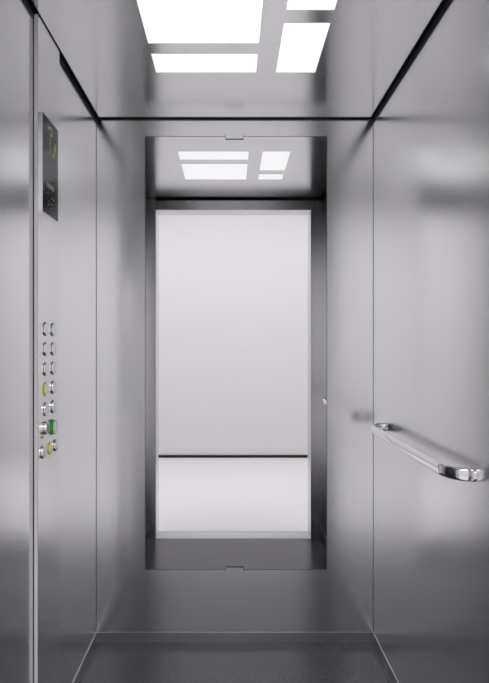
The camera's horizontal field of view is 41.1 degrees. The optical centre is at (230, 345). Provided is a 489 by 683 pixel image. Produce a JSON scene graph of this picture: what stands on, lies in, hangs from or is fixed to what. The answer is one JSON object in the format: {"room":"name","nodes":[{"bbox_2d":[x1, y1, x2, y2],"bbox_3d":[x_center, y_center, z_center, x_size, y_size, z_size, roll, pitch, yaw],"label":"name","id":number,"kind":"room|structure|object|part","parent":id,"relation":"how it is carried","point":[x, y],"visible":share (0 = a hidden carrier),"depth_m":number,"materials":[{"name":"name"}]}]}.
{"room":"elevator interior","nodes":[
{"label":"elevator interior","id":0,"kind":"room"},
{"bbox_2d":[0,0,95,682],"bbox_3d":[-0.548,0.122,1.905,0.030,2.108,1.430,0,0,0],"label":"wall","id":1,"kind":"structure","parent":0,"point":[77,128],"depth_m":1.75,"materials":[{"name":"silver metal"}]},
{"bbox_2d":[33,14,58,682],"bbox_3d":[-0.522,0.138,1.875,0.021,2.072,0.225,0,0,0],"label":"control panel","id":2,"kind":"object","parent":1,"relation":"attached to","point":[45,51],"visible":1,"depth_m":1.84,"materials":[{"name":"silver metal"}]},
{"bbox_2d":[43,421,49,434],"bbox_3d":[-0.517,0.230,1.831,0.009,0.038,0.038,0,0,0],"label":"switch","id":3,"kind":"object","parent":2,"relation":"attached to","point":[46,426],"depth_m":1.82,"materials":[{"name":"silver metal"}]},
{"bbox_3d":[-0.514,-0.505,1.863,0.001,0.271,0.155,0,0,0],"label":"display glass","id":4,"kind":"part","parent":2,"relation":"part of","materials":[{"name":"black glass"}]},
{"bbox_2d":[73,633,96,682],"bbox_3d":[-0.532,1.157,1.889,0.001,0.038,1.399,0,0,0],"label":"baseboard","id":5,"kind":"structure","parent":1,"relation":"attached to","point":[79,674],"depth_m":2.39,"materials":[{"name":"silver metal"}]},
{"bbox_2d":[97,120,372,631],"bbox_3d":[0.017,0.122,2.605,1.100,2.108,0.030,0,0,0],"label":"wall","id":6,"kind":"structure","parent":0,"point":[131,597],"depth_m":2.59,"materials":[{"name":"silver metal"}]},
{"bbox_2d":[96,120,96,631],"bbox_3d":[0.017,0.120,2.589,1.100,2.032,0.001,0,0,0],"label":"trim","id":7,"kind":"structure","parent":6,"relation":"attached to","point":[96,120],"depth_m":2.59,"materials":[{"name":"grey metal"}]},
{"bbox_2d":[97,633,372,641],"bbox_3d":[0.017,1.157,2.589,1.100,0.038,0.001,0,0,0],"label":"baseboard","id":8,"kind":"structure","parent":6,"relation":"attached to","point":[101,637],"depth_m":2.59,"materials":[{"name":"silver metal"}]},
{"bbox_2d":[145,133,326,572],"bbox_3d":[0.022,0.028,2.584,0.723,1.743,0.012,0,0,0],"label":"wall mirror","id":9,"kind":"object","parent":6,"relation":"attached to","point":[236,223],"visible":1,"depth_m":2.58,"materials":[{"name":"clear glass"}]},
{"bbox_2d":[78,642,391,682],"bbox_3d":[0.017,1.191,1.890,1.100,0.030,1.400,0,0,0],"label":"floor","id":10,"kind":"structure","parent":0,"point":[108,662],"depth_m":2.42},
{"bbox_2d":[32,0,441,116],"bbox_3d":[0.017,-0.911,1.885,1.070,0.018,1.366,0,0,0],"label":"ceiling","id":11,"kind":"structure","parent":0,"point":[104,44],"depth_m":2.06,"materials":[{"name":"silver metal"}]},
{"bbox_2d":[136,0,263,43],"bbox_3d":[-0.080,-0.908,1.790,0.334,0.012,0.310,0,0,0],"label":"recessed light","id":12,"kind":"object","parent":11,"relation":"in","point":[163,21],"visible":1,"depth_m":1.81,"materials":[{"name":"white plastic"}]},
{"bbox_2d":[150,53,258,72],"bbox_3d":[-0.080,-0.908,2.081,0.334,0.012,0.142,0,0,0],"label":"recessed light","id":13,"kind":"object","parent":11,"relation":"in","point":[162,62],"visible":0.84,"depth_m":2.08,"materials":[{"name":"white plastic"}]},
{"bbox_2d":[275,23,330,72],"bbox_3d":[0.214,-0.908,1.985,0.134,0.012,0.334,0,0,0],"label":"recessed light","id":14,"kind":"object","parent":11,"relation":"in","point":[301,46],"visible":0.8,"depth_m":1.97,"materials":[{"name":"white plastic"}]},
{"bbox_2d":[285,0,337,10],"bbox_3d":[0.214,-0.908,1.694,0.134,0.012,0.117,0,0,0],"label":"recessed light","id":15,"kind":"object","parent":11,"relation":"in","point":[291,5],"visible":0.9,"depth_m":1.73,"materials":[{"name":"white plastic"}]},
{"bbox_2d":[373,0,488,682],"bbox_3d":[0.582,0.122,1.905,0.030,2.108,1.430,0,0,0],"label":"wall","id":16,"kind":"structure","parent":0,"point":[431,137],"depth_m":1.82,"materials":[{"name":"silver metal"}]},
{"bbox_2d":[73,632,397,681],"bbox_3d":[0.017,1.138,1.890,1.100,0.001,1.400,0,0,0],"label":"trim","id":17,"kind":"structure","parent":16,"relation":"attached to","point":[96,632],"depth_m":2.59,"materials":[{"name":"silver metal"}]},
{"bbox_2d":[21,0,452,123],"bbox_3d":[0.017,-0.917,1.890,1.100,0.029,1.400,0,0,0],"label":"trim","id":18,"kind":"structure","parent":16,"relation":"attached to","point":[30,2],"depth_m":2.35,"materials":[{"name":"black metal"}]},
{"bbox_2d":[373,634,397,682],"bbox_3d":[0.566,1.157,1.889,0.001,0.038,1.399,0,0,0],"label":"baseboard","id":19,"kind":"structure","parent":16,"relation":"attached to","point":[391,675],"depth_m":2.40,"materials":[{"name":"silver metal"}]},
{"bbox_2d":[371,423,475,481],"bbox_3d":[0.537,0.300,1.972,0.060,0.032,0.937,0,0,0],"label":"handrail","id":20,"kind":"object","parent":16,"relation":"attached to","point":[451,472],"visible":1,"depth_m":1.70,"materials":[{"name":"silver metal"}]}
]}

